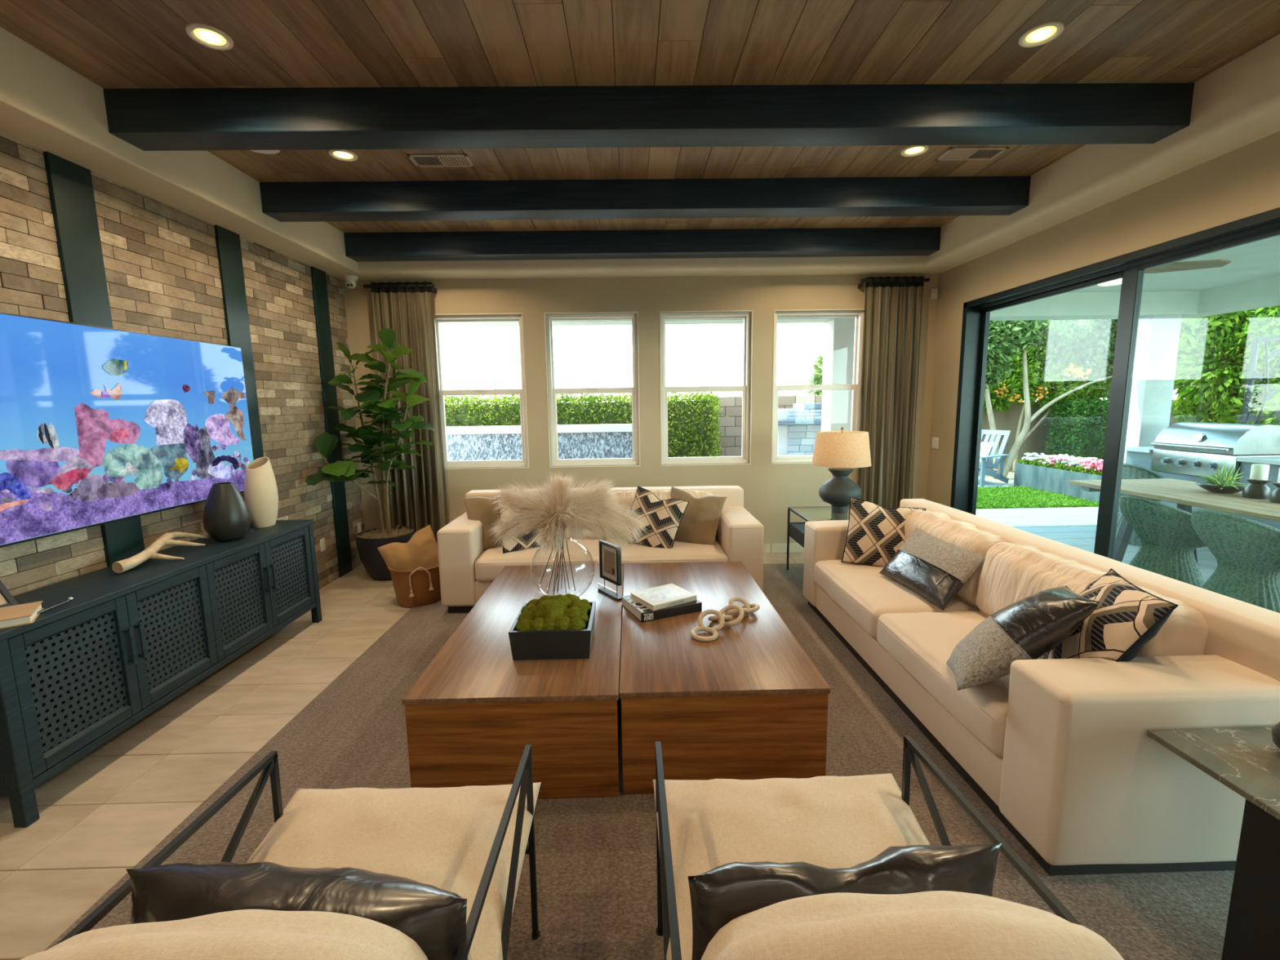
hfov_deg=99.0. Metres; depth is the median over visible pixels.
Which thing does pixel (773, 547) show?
baseboard
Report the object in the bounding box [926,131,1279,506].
wall
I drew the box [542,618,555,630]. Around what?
clump
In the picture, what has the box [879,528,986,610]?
lumbar pillow
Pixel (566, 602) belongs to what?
clump
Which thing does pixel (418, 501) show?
curtain
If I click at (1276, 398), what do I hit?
tree
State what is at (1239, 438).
hood
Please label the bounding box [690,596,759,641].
chain
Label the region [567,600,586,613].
clump
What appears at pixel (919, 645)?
seat cushion
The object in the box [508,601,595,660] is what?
box
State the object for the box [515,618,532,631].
clump
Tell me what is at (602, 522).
stem
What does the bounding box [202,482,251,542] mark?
bottle vase
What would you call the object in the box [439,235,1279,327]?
patio ceiling
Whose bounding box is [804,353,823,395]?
tree
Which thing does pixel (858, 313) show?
window
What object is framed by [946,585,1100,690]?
lumbar pillow
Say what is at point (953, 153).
ceiling vent
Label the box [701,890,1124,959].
cushion
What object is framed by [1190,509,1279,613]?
wicker chair
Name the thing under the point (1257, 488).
candle holder
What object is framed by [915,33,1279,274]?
ceiling soffit
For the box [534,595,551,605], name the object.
clump
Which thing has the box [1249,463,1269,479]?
candle
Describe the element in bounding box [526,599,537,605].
clump
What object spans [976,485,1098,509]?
lawn base
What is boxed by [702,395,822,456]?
wall
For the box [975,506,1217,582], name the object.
floor
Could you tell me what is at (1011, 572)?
cushion
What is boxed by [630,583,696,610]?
book
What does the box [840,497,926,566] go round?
patterned pillow
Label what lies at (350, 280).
security camera
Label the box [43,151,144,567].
wall strip
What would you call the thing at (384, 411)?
fiddle leaf fig
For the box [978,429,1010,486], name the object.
garden chair
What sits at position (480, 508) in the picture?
pillow
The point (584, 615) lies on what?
clump
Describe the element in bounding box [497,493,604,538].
cushion
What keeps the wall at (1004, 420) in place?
on the ground at (1011, 474)
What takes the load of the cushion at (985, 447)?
on the garden chair at (1000, 456)
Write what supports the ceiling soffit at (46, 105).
attached to the wall at (161, 261)
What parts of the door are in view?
panel frame, panel frame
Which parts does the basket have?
rope handle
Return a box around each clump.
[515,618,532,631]
[517,610,533,622]
[520,604,537,613]
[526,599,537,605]
[530,617,544,630]
[532,599,567,620]
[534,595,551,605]
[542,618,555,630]
[550,594,571,608]
[554,615,570,630]
[563,607,581,619]
[564,593,580,604]
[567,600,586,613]
[569,617,586,629]
[579,611,588,622]
[580,599,591,613]
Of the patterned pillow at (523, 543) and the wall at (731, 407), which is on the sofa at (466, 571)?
the patterned pillow at (523, 543)
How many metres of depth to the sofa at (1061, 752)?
1.89 m
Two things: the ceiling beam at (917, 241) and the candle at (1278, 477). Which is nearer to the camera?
the candle at (1278, 477)
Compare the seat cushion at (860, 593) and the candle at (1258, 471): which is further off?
the candle at (1258, 471)
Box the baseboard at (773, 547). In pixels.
[763,542,804,553]
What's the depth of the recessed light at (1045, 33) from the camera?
2.34 m
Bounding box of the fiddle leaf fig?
[305,328,434,535]
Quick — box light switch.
[931,437,938,448]
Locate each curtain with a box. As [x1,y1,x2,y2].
[370,281,448,543]
[857,275,924,508]
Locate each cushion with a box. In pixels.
[20,909,428,959]
[246,782,541,959]
[475,537,605,582]
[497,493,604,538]
[604,489,712,538]
[605,537,728,579]
[653,773,929,959]
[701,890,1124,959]
[813,560,980,639]
[876,611,1042,758]
[904,506,1008,607]
[975,542,1208,656]
[979,441,993,462]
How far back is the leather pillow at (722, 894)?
1.01 m
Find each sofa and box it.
[436,485,764,613]
[802,498,1279,875]
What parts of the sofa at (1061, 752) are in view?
arm, arm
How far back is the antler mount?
2.97 m
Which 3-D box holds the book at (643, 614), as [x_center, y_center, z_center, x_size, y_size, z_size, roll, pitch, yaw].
[0.117,0.694,3.072,0.367,0.051,0.284,-4,9,-23]
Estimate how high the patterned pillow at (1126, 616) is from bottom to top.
0.435 m
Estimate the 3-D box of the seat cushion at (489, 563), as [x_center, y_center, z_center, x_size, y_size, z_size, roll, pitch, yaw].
[-0.787,0.642,4.529,0.982,0.237,0.765,-1,8,-1]
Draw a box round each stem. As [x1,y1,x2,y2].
[486,492,565,593]
[490,480,557,583]
[512,482,564,591]
[527,493,573,593]
[529,477,569,589]
[537,468,581,591]
[549,488,595,593]
[553,487,649,595]
[555,476,619,591]
[560,490,638,588]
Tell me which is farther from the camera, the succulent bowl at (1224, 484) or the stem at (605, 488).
the succulent bowl at (1224, 484)
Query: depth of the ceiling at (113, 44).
2.43 m
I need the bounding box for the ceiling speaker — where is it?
[250,150,279,154]
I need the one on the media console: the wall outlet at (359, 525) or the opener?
the opener
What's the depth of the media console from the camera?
2.60 m
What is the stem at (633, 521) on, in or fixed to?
in the round vase at (570, 528)
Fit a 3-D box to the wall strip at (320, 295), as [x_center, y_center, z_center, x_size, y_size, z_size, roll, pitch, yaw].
[-2.898,-0.497,5.147,0.031,2.850,0.215,-1,8,-1]
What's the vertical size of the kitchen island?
0.965 m
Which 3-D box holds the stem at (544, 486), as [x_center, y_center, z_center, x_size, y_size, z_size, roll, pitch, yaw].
[-0.508,0.310,3.254,0.270,0.680,0.338,-7,10,-38]
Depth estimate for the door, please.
3.68 m
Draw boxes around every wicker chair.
[1115,463,1165,546]
[1119,495,1206,587]
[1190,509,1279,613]
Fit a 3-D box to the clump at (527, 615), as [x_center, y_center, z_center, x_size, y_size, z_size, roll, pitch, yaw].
[-0.526,0.660,2.573,0.105,0.087,0.101,-4,8,-19]
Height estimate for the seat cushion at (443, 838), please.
0.215 m
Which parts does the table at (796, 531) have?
leg, rail, glass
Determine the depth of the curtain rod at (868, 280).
5.40 m
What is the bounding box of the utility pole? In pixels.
[490,374,499,399]
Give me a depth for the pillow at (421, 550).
4.45 m
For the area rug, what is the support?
on the floor at (103, 813)
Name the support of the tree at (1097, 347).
on the ground at (1011, 474)
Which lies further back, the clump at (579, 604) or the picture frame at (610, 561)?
the picture frame at (610, 561)
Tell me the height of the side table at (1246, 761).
0.561 m
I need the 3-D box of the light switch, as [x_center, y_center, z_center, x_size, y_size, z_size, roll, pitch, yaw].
[3.030,-0.379,5.617,0.012,0.115,0.116,-1,8,-1]
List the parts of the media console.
leg, door, perforated panel, handle, handle, door, perforated panel, rail, door, perforated panel, handle, handle, door, perforated panel, leg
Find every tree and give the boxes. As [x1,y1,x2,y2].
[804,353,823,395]
[982,344,1111,472]
[984,319,1111,479]
[1021,319,1117,399]
[1237,305,1279,425]
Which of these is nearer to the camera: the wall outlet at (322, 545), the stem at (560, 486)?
the stem at (560, 486)
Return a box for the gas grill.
[1151,422,1279,479]
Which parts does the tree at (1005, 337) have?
crown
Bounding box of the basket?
[387,564,441,607]
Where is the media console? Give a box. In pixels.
[0,519,322,827]
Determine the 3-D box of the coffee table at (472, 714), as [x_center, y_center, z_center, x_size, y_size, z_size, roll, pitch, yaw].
[-0.525,0.956,3.078,0.852,0.450,1.797,-1,8,-1]
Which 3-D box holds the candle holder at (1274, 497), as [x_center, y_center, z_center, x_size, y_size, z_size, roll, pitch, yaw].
[5.094,0.043,4.309,0.164,0.280,0.164,-1,8,-1]
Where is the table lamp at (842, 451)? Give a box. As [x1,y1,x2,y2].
[811,426,871,513]
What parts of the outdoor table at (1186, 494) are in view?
leg, leg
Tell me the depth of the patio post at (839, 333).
7.05 m
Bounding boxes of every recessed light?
[185,23,233,50]
[328,149,357,161]
[900,145,928,156]
[1018,21,1064,47]
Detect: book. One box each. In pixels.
[0,600,44,629]
[621,595,702,622]
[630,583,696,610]
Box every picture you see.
[0,579,18,607]
[0,593,7,605]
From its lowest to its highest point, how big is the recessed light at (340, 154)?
0.009 m
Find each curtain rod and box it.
[363,283,436,293]
[857,278,929,288]
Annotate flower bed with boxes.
[1017,452,1103,475]
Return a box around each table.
[401,563,623,799]
[619,560,831,794]
[786,506,849,569]
[1068,478,1279,563]
[1146,726,1279,959]
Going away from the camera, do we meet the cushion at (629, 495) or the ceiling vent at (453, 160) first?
the ceiling vent at (453, 160)
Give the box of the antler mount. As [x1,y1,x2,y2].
[111,531,210,573]
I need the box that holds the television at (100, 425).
[0,311,253,547]
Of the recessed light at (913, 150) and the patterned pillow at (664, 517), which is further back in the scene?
the patterned pillow at (664, 517)
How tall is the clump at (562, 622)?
0.080 m
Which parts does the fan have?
blade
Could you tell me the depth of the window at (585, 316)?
5.64 m
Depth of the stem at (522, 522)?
3.05 m
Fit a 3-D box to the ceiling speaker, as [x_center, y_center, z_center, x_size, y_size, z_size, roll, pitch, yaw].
[-2.245,-1.969,3.220,0.216,0.009,0.216,-1,8,-1]
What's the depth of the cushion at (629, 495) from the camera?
4.71 m
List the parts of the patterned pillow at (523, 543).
edge trim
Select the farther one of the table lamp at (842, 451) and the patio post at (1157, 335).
the patio post at (1157, 335)
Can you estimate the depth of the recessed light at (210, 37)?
2.28 m
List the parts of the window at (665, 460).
sash, sash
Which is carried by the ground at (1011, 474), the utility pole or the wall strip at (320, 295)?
the utility pole
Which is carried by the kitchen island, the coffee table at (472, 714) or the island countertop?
the island countertop
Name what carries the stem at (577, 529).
in the round vase at (570, 528)
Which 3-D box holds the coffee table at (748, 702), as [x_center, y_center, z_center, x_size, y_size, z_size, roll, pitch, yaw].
[0.328,0.940,3.099,0.847,0.450,1.788,-1,8,-1]
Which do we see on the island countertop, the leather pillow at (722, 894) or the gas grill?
the gas grill
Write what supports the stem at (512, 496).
in the round vase at (570, 528)
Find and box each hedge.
[444,391,729,457]
[1039,395,1110,461]
[1170,306,1279,424]
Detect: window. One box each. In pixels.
[434,312,528,469]
[543,311,640,467]
[659,310,752,466]
[770,308,864,464]
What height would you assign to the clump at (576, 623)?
0.069 m
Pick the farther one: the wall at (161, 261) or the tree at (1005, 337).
the tree at (1005, 337)
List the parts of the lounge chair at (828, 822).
leg, leg, arm rail, leg, leg, arm rail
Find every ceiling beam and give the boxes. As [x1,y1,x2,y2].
[102,82,1194,151]
[259,175,1031,222]
[343,226,941,262]
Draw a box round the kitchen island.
[1124,446,1279,529]
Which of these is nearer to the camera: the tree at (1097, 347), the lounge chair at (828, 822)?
the lounge chair at (828, 822)
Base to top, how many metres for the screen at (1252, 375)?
2.290 m
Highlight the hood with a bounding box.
[1153,422,1279,454]
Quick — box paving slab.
[977,479,1014,487]
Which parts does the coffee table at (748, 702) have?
panel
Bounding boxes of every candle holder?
[1241,463,1271,499]
[1268,467,1279,503]
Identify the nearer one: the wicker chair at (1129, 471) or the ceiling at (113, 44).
the ceiling at (113, 44)
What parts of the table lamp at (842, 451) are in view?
lamp shade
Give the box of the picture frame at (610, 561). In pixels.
[598,539,622,600]
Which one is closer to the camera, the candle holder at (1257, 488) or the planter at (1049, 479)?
the candle holder at (1257, 488)
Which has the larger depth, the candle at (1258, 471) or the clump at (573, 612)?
the candle at (1258, 471)
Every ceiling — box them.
[0,0,1279,232]
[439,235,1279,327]
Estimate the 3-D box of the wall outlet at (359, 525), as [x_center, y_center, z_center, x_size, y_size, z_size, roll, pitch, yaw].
[-2.887,0.493,5.630,0.013,0.115,0.072,-1,8,-1]
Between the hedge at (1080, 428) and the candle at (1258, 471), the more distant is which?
the hedge at (1080, 428)
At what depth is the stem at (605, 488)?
3.12 m
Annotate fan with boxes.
[1097,259,1231,285]
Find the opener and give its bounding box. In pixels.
[36,596,73,614]
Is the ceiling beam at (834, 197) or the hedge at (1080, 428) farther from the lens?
the hedge at (1080, 428)
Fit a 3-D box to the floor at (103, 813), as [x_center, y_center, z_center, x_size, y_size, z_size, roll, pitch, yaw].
[0.197,1.469,1.142,6.280,0.030,9.850,-1,8,-1]
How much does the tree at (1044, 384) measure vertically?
2.960 m
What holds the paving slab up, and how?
on the ground at (1011, 474)
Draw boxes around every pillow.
[125,861,471,959]
[377,524,439,571]
[462,488,522,551]
[496,497,551,553]
[624,485,688,548]
[670,486,727,545]
[687,843,1002,959]
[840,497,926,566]
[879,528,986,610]
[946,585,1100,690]
[1040,568,1177,662]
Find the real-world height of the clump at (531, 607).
0.088 m
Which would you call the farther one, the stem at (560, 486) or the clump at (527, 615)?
the stem at (560, 486)
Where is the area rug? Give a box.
[44,563,1235,959]
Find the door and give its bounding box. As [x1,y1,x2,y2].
[950,207,1279,559]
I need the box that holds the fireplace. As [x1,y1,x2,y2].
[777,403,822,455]
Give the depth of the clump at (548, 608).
2.53 m
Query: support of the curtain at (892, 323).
hanging from the curtain rod at (868, 280)
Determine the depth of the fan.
4.44 m
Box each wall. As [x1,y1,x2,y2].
[0,133,364,596]
[342,274,939,543]
[446,423,632,461]
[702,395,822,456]
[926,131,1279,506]
[981,399,1278,469]
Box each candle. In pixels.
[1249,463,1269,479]
[1277,467,1279,483]
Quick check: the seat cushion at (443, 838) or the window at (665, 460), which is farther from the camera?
the window at (665, 460)
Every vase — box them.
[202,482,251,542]
[244,457,278,528]
[530,528,594,596]
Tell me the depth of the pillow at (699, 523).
4.50 m
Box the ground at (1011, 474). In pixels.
[977,469,1014,486]
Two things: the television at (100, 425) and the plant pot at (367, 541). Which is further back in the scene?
the plant pot at (367, 541)
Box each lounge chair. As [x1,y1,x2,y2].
[20,744,541,959]
[653,735,1124,959]
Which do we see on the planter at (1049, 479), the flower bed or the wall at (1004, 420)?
the flower bed
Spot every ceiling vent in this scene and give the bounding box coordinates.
[406,153,474,167]
[935,146,1008,160]
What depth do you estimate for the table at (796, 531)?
4.91 m
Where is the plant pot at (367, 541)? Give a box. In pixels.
[355,524,416,580]
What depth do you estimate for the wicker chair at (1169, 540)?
4.18 m
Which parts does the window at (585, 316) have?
sash, sash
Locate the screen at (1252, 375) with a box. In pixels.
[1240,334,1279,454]
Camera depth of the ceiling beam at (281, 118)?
2.71 m
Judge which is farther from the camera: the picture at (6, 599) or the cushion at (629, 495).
the cushion at (629, 495)
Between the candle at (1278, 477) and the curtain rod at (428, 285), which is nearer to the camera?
the candle at (1278, 477)
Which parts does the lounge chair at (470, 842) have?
arm rail, leg, leg, arm rail, leg, seat frame, leg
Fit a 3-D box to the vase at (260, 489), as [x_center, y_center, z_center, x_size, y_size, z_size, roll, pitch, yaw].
[-2.660,0.085,3.841,0.173,0.481,0.240,-1,8,-1]
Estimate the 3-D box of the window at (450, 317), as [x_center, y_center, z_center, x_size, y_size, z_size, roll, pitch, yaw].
[-1.634,-0.900,5.642,0.942,1.562,0.154,-1,8,-1]
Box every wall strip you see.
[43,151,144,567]
[214,225,263,460]
[310,266,352,577]
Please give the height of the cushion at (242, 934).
0.634 m
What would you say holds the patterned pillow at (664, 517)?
on the sofa at (466, 571)
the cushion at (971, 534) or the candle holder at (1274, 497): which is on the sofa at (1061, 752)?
the cushion at (971, 534)
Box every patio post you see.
[821,318,855,431]
[1119,314,1182,500]
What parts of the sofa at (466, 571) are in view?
arm, arm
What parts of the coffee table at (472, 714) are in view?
panel, panel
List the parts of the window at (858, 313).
sash, sash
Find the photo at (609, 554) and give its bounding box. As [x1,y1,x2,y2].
[604,549,615,576]
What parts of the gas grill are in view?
knob, knob, handle, knob, knob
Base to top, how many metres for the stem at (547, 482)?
0.653 m
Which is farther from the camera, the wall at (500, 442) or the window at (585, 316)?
the wall at (500, 442)
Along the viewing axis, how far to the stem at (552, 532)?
3.05 m
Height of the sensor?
0.100 m
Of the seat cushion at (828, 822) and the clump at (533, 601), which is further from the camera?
the clump at (533, 601)
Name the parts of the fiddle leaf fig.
stem, stem, stem, stem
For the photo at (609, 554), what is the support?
attached to the picture frame at (610, 561)
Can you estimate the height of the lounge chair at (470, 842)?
0.837 m
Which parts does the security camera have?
plate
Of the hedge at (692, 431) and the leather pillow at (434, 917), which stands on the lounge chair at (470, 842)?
the leather pillow at (434, 917)
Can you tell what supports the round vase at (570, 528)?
on the coffee table at (472, 714)
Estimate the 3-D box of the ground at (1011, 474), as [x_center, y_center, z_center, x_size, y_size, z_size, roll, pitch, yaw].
[-1.106,-6.888,62.588,120.000,0.225,114.100,-1,8,-1]
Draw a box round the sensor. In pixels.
[930,288,937,299]
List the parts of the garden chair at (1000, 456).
leg, arm, frame, leg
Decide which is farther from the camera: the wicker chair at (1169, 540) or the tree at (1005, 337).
the tree at (1005, 337)
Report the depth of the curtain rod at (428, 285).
5.32 m
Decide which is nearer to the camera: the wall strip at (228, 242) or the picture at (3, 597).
the picture at (3, 597)
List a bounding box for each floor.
[0,552,804,959]
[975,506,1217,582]
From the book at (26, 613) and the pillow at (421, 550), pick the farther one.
the pillow at (421, 550)
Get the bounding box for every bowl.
[1193,461,1246,493]
[1271,721,1279,749]
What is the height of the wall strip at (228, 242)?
2.850 m
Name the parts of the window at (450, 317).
sash, sash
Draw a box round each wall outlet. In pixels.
[320,537,325,551]
[356,521,361,533]
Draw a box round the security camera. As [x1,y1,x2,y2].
[342,275,358,288]
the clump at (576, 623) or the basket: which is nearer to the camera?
the clump at (576, 623)
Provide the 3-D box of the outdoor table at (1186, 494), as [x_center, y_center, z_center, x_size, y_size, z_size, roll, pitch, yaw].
[5.022,0.553,4.485,1.075,0.777,2.550,-1,8,-1]
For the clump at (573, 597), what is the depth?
2.70 m
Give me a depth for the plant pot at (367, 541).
5.02 m
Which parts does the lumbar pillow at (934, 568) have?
panel, panel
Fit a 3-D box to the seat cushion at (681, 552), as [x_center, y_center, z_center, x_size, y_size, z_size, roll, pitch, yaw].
[0.191,0.625,4.545,0.982,0.238,0.767,-1,8,-1]
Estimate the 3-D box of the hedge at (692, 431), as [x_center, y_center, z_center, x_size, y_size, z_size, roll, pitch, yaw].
[-1.828,-0.659,10.268,6.930,2.122,1.236,-1,8,-1]
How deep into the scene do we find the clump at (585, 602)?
2.71 m
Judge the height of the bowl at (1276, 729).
0.115 m
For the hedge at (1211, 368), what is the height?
4.017 m
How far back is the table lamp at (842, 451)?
4.67 m
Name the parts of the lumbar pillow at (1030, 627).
panel, panel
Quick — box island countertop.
[1124,446,1279,465]
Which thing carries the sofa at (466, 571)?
on the area rug
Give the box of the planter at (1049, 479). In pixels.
[1013,462,1102,502]
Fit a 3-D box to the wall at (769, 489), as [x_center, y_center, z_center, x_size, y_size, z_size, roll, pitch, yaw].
[0.086,-0.835,5.701,6.280,3.320,0.182,-1,8,-1]
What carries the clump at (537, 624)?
in the box

